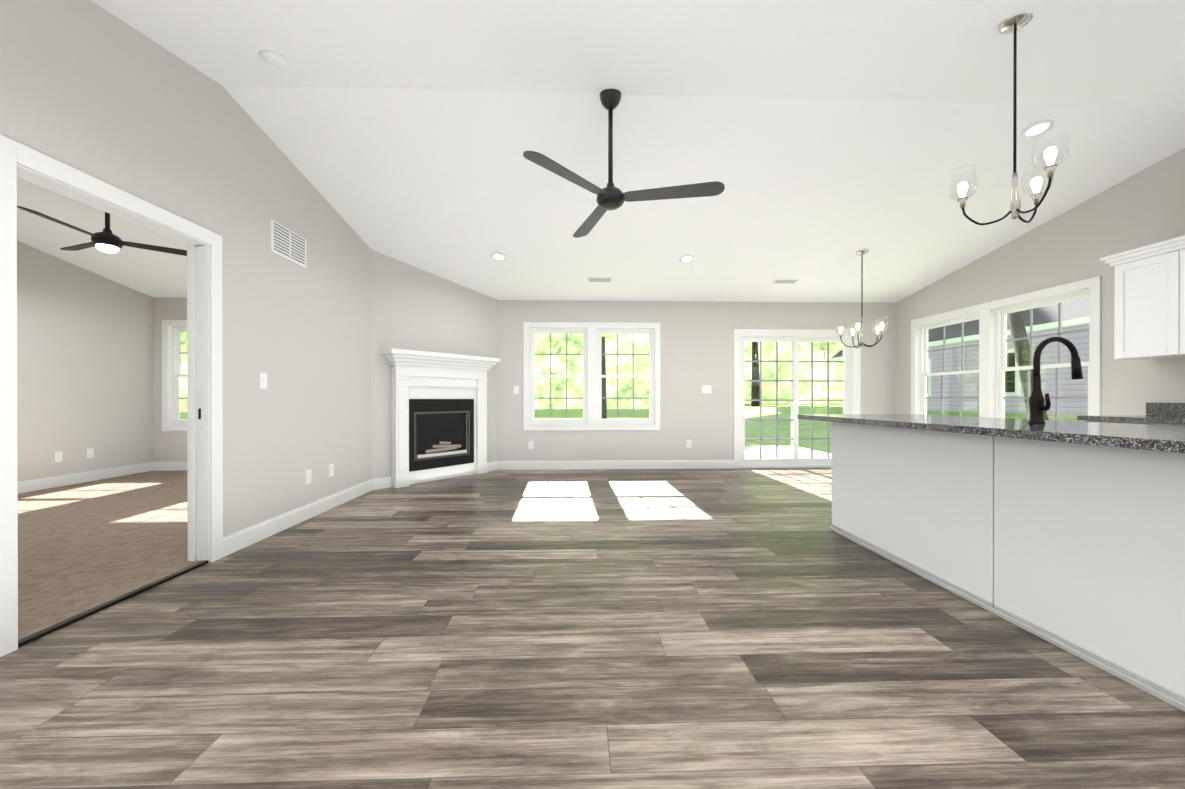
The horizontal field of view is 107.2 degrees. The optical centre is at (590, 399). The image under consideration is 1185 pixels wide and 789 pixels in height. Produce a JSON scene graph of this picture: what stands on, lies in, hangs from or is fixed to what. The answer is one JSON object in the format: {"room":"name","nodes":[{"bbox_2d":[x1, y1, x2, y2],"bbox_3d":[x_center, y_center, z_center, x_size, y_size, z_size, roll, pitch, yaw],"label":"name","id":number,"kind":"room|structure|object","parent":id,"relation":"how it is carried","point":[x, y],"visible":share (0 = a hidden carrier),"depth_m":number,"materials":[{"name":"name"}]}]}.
{"room":"living room","nodes":[
{"label":"living room","id":0,"kind":"room"},
{"bbox_2d":[17,241,152,481],"bbox_3d":[-6.408,-0.672,3.942,0.150,3.450,5.217,0,0,-2],"label":"wall","id":1,"kind":"structure","parent":0,"point":[84,360],"depth_m":5.44,"materials":[{"name":"grey paint"}]},
{"bbox_2d":[54,451,61,461],"bbox_3d":[-6.370,0.680,5.228,0.008,0.120,0.075,0,0,-2],"label":"outlet","id":2,"kind":"object","parent":1,"relation":"attached to","point":[57,456],"visible":1,"depth_m":5.22,"materials":[{"name":"white plastic"}]},
{"bbox_2d":[18,462,152,493],"bbox_3d":[-6.327,0.976,4.023,0.016,0.130,4.767,0,0,-2],"label":"baseboard","id":3,"kind":"structure","parent":1,"relation":"attached to","point":[51,482],"depth_m":5.45,"materials":[{"name":"white wood"}]},
{"bbox_2d":[87,448,93,457],"bbox_3d":[-6.380,0.679,5.568,0.008,0.120,0.075,0,0,-2],"label":"outlet","id":4,"kind":"object","parent":1,"relation":"attached to","point":[90,452],"visible":1,"depth_m":5.57,"materials":[{"name":"white plastic"}]},
{"bbox_2d":[18,471,199,639],"bbox_3d":[-4.501,1.107,4.082,3.970,0.132,5.067,0,0,-2],"label":"floor","id":5,"kind":"structure","parent":0,"point":[84,546],"depth_m":3.21,"materials":[{"name":"beige carpet"}]},
{"bbox_2d":[162,320,186,430],"bbox_3d":[-5.754,-0.358,6.473,1.040,1.630,0.160,0,0,-2],"label":"window","id":6,"kind":"structure","parent":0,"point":[172,330],"depth_m":6.44,"materials":[{"name":"white"}]},
{"bbox_2d":[0,0,370,536],"bbox_3d":[-2.593,-0.667,1.813,0.300,3.450,9.417,0,0,-2],"label":"wall","id":7,"kind":"structure","parent":0,"point":[91,88],"depth_m":3.08,"materials":[{"name":"grey paint"}]},
{"bbox_2d":[0,134,222,656],"bbox_3d":[-2.519,-0.019,2.339,0.156,2.150,1.160,0,0,-2],"label":"door frame","id":8,"kind":"structure","parent":7,"relation":"attached to","point":[204,413],"depth_m":2.38,"materials":[{"name":"white wood"}]},
{"bbox_2d":[259,373,266,388],"bbox_3d":[-2.485,-0.146,3.320,0.010,0.120,0.075,0,0,-2],"label":"light switch","id":9,"kind":"object","parent":7,"relation":"attached to","point":[262,380],"visible":1,"depth_m":3.31,"materials":[{"name":"white plastic"}]},
{"bbox_2d":[270,219,305,267],"bbox_3d":[-2.494,-1.282,3.617,0.013,0.250,0.440,0,0,-2],"label":"air vent","id":10,"kind":"object","parent":7,"relation":"in","point":[287,244],"visible":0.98,"depth_m":3.58,"materials":[{"name":"white metal"}]},
{"bbox_2d":[223,479,372,556],"bbox_3d":[-2.414,0.994,1.177,0.016,0.130,7.827,0,0,-2],"label":"baseboard","id":11,"kind":"structure","parent":7,"relation":"attached to","point":[242,539],"depth_m":3.59,"materials":[{"name":"white wood"}]},
{"bbox_2d":[306,469,310,483],"bbox_3d":[-2.504,0.683,3.881,0.008,0.120,0.075,0,0,-2],"label":"electrical outlet","id":12,"kind":"object","parent":7,"relation":"attached to","point":[308,476],"visible":1,"depth_m":3.88,"materials":[{"name":"white plastic"}]},
{"bbox_2d":[329,463,333,476],"bbox_3d":[-2.516,0.682,4.241,0.008,0.120,0.075,0,0,-2],"label":"electrical outlet","id":13,"kind":"object","parent":7,"relation":"attached to","point":[331,469],"visible":1,"depth_m":4.24,"materials":[{"name":"white plastic"}]},
{"bbox_2d":[371,250,497,478],"bbox_3d":[-2.003,-0.501,5.843,0.080,3.100,1.982,0,0,38],"label":"wall","id":14,"kind":"structure","parent":0,"point":[414,308],"depth_m":5.53,"materials":[{"name":"grey paint"}]},
{"bbox_2d":[372,461,497,489],"bbox_3d":[-1.964,0.984,5.817,0.016,0.130,1.882,0,0,38],"label":"baseboard","id":15,"kind":"structure","parent":14,"relation":"attached to","point":[382,483],"depth_m":5.20,"materials":[{"name":"white wood"}]},
{"bbox_2d":[153,298,895,461],"bbox_3d":[-0.842,-0.328,6.656,11.450,2.750,0.150,0,0,-2],"label":"wall","id":16,"kind":"structure","parent":0,"point":[696,345],"depth_m":6.65,"materials":[{"name":"grey paint"}]},
{"bbox_2d":[153,462,186,470],"bbox_3d":[-4.548,0.970,6.456,3.670,0.130,0.016,0,0,-2],"label":"baseboard","id":17,"kind":"structure","parent":16,"relation":"attached to","point":[157,466],"depth_m":6.40,"materials":[{"name":"white wood"}]},
{"bbox_2d":[514,386,518,393],"bbox_3d":[-1.115,-0.153,6.567,0.075,0.120,0.010,0,0,-2],"label":"light switch","id":18,"kind":"object","parent":16,"relation":"attached to","point":[516,389],"visible":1,"depth_m":6.57,"materials":[{"name":"white plastic"}]},
{"bbox_2d":[528,441,532,448],"bbox_3d":[-0.895,0.677,6.577,0.075,0.120,0.008,0,0,-2],"label":"electrical outlet","id":19,"kind":"object","parent":16,"relation":"attached to","point":[530,444],"visible":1,"depth_m":6.58,"materials":[{"name":"white plastic"}]},
{"bbox_2d":[523,322,659,429],"bbox_3d":[0.028,-0.358,6.659,2.070,1.630,0.160,0,0,-2],"label":"window","id":20,"kind":"structure","parent":16,"relation":"in","point":[592,376],"depth_m":6.65,"materials":[{"name":"white"}]},
{"bbox_2d":[498,460,733,469],"bbox_3d":[1.664,0.982,6.656,6.140,0.130,0.016,0,0,-2],"label":"baseboard","id":21,"kind":"structure","parent":16,"relation":"attached to","point":[630,464],"depth_m":6.61,"materials":[{"name":"white wood"}]},
{"bbox_2d":[686,440,690,447],"bbox_3d":[1.504,0.667,6.654,0.075,0.120,0.008,0,0,-2],"label":"electrical outlet","id":22,"kind":"object","parent":16,"relation":"attached to","point":[688,443],"visible":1,"depth_m":6.65,"materials":[{"name":"white plastic"}]},
{"bbox_2d":[702,385,710,392],"bbox_3d":[1.774,-0.163,6.660,0.150,0.120,0.010,0,0,-2],"label":"light switch","id":23,"kind":"object","parent":16,"relation":"attached to","point":[706,388],"visible":1,"depth_m":6.66,"materials":[{"name":"white plastic"}]},
{"bbox_2d":[734,329,860,468],"bbox_3d":[3.176,-0.018,6.772,1.970,2.130,0.158,0,0,-2],"label":"sliding glass door","id":24,"kind":"structure","parent":16,"relation":"in","point":[851,381],"depth_m":6.74,"materials":[{"name":"white"}]},
{"bbox_2d":[0,468,1184,788],"bbox_3d":[1.293,1.117,2.017,7.480,0.120,9.567,0,0,-2],"label":"floor","id":25,"kind":"structure","parent":0,"point":[752,628],"depth_m":1.73,"materials":[{"name":"wood"}]},
{"bbox_2d":[381,348,499,487],"bbox_3d":[-1.886,0.226,5.728,0.243,1.645,1.610,0,0,38],"label":"fireplace","id":26,"kind":"object","parent":25,"relation":"on","point":[436,397],"visible":1,"depth_m":5.68,"materials":[{"name":"white wood"}]},
{"bbox_2d":[830,422,1184,711],"bbox_3d":[2.527,0.617,1.942,1.057,0.880,3.240,0,0,-2],"label":"kitchen island","id":27,"kind":"object","parent":25,"relation":"on","point":[1068,536],"depth_m":1.94,"materials":[{"name":"wood"}]},
{"bbox_2d":[798,414,1184,453],"bbox_3d":[2.529,0.157,2.146,1.140,0.040,3.750,0,0,-2],"label":"island countertop","id":28,"kind":"structure","parent":27,"relation":"on","point":[1164,439],"depth_m":2.17,"materials":[{"name":"grey stone"}]},
{"bbox_2d":[1028,337,1082,423],"bbox_3d":[2.668,-0.114,2.474,0.312,0.499,0.133,0,0,-2],"label":"faucet","id":29,"kind":"object","parent":28,"relation":"on","point":[1037,402],"visible":1,"depth_m":2.49,"materials":[{"name":"black metal"}]},
{"bbox_2d":[1077,419,1144,423],"bbox_3d":[4.521,0.614,3.530,0.624,0.880,0.473,0,0,-2],"label":"base cabinet","id":30,"kind":"object","parent":25,"relation":"on","point":[1082,420],"depth_m":3.68,"materials":[{"name":"white"}]},
{"bbox_2d":[1145,423,1180,425],"bbox_3d":[4.536,0.615,3.057,0.624,0.880,0.474,0,0,-2],"label":"base cabinet","id":31,"kind":"object","parent":25,"relation":"on","point":[1170,424],"depth_m":3.20,"materials":[{"name":"white"}]},
{"bbox_2d":[1077,415,1184,425],"bbox_3d":[4.596,0.160,0.927,0.640,0.040,5.680,0,0,-2],"label":"countertop","id":32,"kind":"structure","parent":31,"relation":"on","point":[1092,418],"depth_m":3.47,"materials":[{"name":"grey stone"}]},
{"bbox_2d":[17,0,1184,302],"bbox_3d":[-0.691,-1.953,1.946,11.550,1.020,9.667,0,0,-2],"label":"ceiling","id":33,"kind":"structure","parent":0,"point":[823,140],"depth_m":3.31,"materials":[{"name":"white paint"}]},
{"bbox_2d":[17,206,186,255],"bbox_3d":[-4.300,-1.636,3.730,1.200,0.665,1.130,0,0,-2],"label":"ceiling fan","id":34,"kind":"object","parent":33,"relation":"hanging from","point":[106,240],"visible":0.69,"depth_m":3.84,"materials":[{"name":"black metal"}]},
{"bbox_2d":[260,50,287,67],"bbox_3d":[-1.888,-2.033,2.606,0.136,0.053,0.136,0,0,-2],"label":"smoke detector","id":35,"kind":"object","parent":33,"relation":"attached to","point":[273,59],"visible":1,"depth_m":2.58,"materials":[{"name":"white plastic"}]},
{"bbox_2d":[491,253,505,259],"bbox_3d":[-1.102,-1.723,5.251,0.180,0.036,0.177,0,0,-2],"label":"recessed light","id":36,"kind":"object","parent":33,"relation":"in","point":[498,256],"visible":1,"depth_m":5.25,"materials":[{"name":"white"}]},
{"bbox_2d":[587,277,612,281],"bbox_3d":[0.128,-1.621,5.891,0.340,0.030,0.129,0,0,-2],"label":"ceiling vent","id":37,"kind":"object","parent":33,"relation":"in","point":[596,279],"visible":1,"depth_m":5.87,"materials":[{"name":"white metal"}]},
{"bbox_2d":[523,89,724,237],"bbox_3d":[0.236,-1.733,3.103,1.283,0.805,1.302,0,0,-2],"label":"ceiling fan","id":38,"kind":"object","parent":33,"relation":"hanging from","point":[610,196],"visible":0.98,"depth_m":2.95,"materials":[{"name":"black metal"}]},
{"bbox_2d":[679,255,693,261],"bbox_3d":[1.177,-1.723,5.324,0.180,0.036,0.177,0,0,-2],"label":"recessed light","id":39,"kind":"object","parent":33,"relation":"in","point":[686,258],"visible":1,"depth_m":5.32,"materials":[{"name":"white"}]},
{"bbox_2d":[771,279,799,283],"bbox_3d":[2.666,-1.621,5.973,0.340,0.030,0.129,0,0,-2],"label":"ceiling vent","id":40,"kind":"object","parent":33,"relation":"in","point":[785,281],"visible":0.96,"depth_m":5.96,"materials":[{"name":"white metal"}]},
{"bbox_2d":[835,249,887,347],"bbox_3d":[3.241,-1.205,5.204,0.538,1.153,0.536,0,0,-2],"label":"dining chandelier","id":41,"kind":"object","parent":33,"relation":"hanging from","point":[862,252],"visible":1,"depth_m":5.19,"materials":[{"name":"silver metal"}]},
{"bbox_2d":[948,13,1069,224],"bbox_3d":[2.214,-1.454,2.222,0.474,1.043,0.458,0,0,-2],"label":"light","id":42,"kind":"object","parent":33,"relation":"hanging from","point":[1014,24],"visible":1,"depth_m":2.25,"materials":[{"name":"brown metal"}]},
{"bbox_2d":[1021,120,1053,137],"bbox_3d":[3.421,-2.074,3.344,0.180,0.036,0.177,0,0,-2],"label":"recessed light","id":43,"kind":"object","parent":33,"relation":"in","point":[1033,130],"visible":0.94,"depth_m":3.34,"materials":[{"name":"white"}]},
{"bbox_2d":[896,148,1184,414],"bbox_3d":[4.956,-0.668,2.131,0.150,3.450,9.567,0,0,-2],"label":"wall","id":44,"kind":"structure","parent":0,"point":[1145,207],"depth_m":4.12,"materials":[{"name":"grey paint"}]},
{"bbox_2d":[911,276,1101,420],"bbox_3d":[4.830,-0.355,5.275,0.160,1.630,2.320,0,0,-2],"label":"window","id":45,"kind":"structure","parent":44,"relation":"in","point":[991,317],"depth_m":5.17,"materials":[{"name":"white"}]},
{"bbox_2d":[1112,247,1163,359],"bbox_3d":[4.659,-0.761,3.504,0.350,0.830,0.467,0,0,-2],"label":"upper cabinet","id":46,"kind":"object","parent":44,"relation":"attached to","point":[1149,309],"depth_m":3.57,"materials":[{"name":"white wood"}]},
{"bbox_2d":[1146,403,1184,414],"bbox_3d":[4.905,0.084,0.936,0.022,0.110,5.680,0,0,-2],"label":"backsplash","id":47,"kind":"structure","parent":44,"relation":"attached to","point":[1151,408],"depth_m":3.65,"materials":[{"name":"grey stone"}]},
{"bbox_2d":[1164,243,1184,358],"bbox_3d":[4.671,-0.760,3.133,0.350,0.830,0.529,0,0,-2],"label":"upper cabinet","id":48,"kind":"object","parent":44,"relation":"attached to","point":[1174,256],"depth_m":3.35,"materials":[{"name":"white wood"}]},
{"label":"outside","id":49,"kind":"structure","parent":0,"visible":0},
{"bbox_2d":[179,404,1080,453],"bbox_3d":[-0.473,0.932,19.936,140.000,1.170,120.000,0,0,-2],"label":"ground","id":50,"kind":"structure","parent":49,"point":[750,428],"depth_m":17.08,"materials":[{"name":"green plant"}]},
{"bbox_2d":[181,311,1047,419],"bbox_3d":[1.204,-6.406,20.529,61.497,15.260,27.035,0,0,-2],"label":"trees","id":51,"kind":"object","parent":50,"relation":"on","point":[1025,356],"depth_m":25.85,"materials":[{"name":"green plant"}]},
{"bbox_2d":[830,298,1088,414],"bbox_3d":[15.698,-2.397,14.845,8.900,5.550,11.000,0,0,-2],"label":"neighbouring house","id":52,"kind":"structure","parent":50,"relation":"on","point":[968,325],"depth_m":12.00,"materials":[{"name":"grey"}]},
{"bbox_2d":[745,446,831,458],"bbox_3d":[3.246,1.148,8.496,3.100,0.150,3.240,0,0,-2],"label":"patio slab","id":53,"kind":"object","parent":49,"point":[770,451],"depth_m":8.90,"materials":[{"name":"grey concrete"}]},
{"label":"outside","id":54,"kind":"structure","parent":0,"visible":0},
{"bbox_2d":[179,334,842,411],"bbox_3d":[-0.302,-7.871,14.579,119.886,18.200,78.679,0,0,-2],"label":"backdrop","id":55,"kind":"structure","parent":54,"point":[624,364],"depth_m":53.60,"materials":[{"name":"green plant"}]}
]}

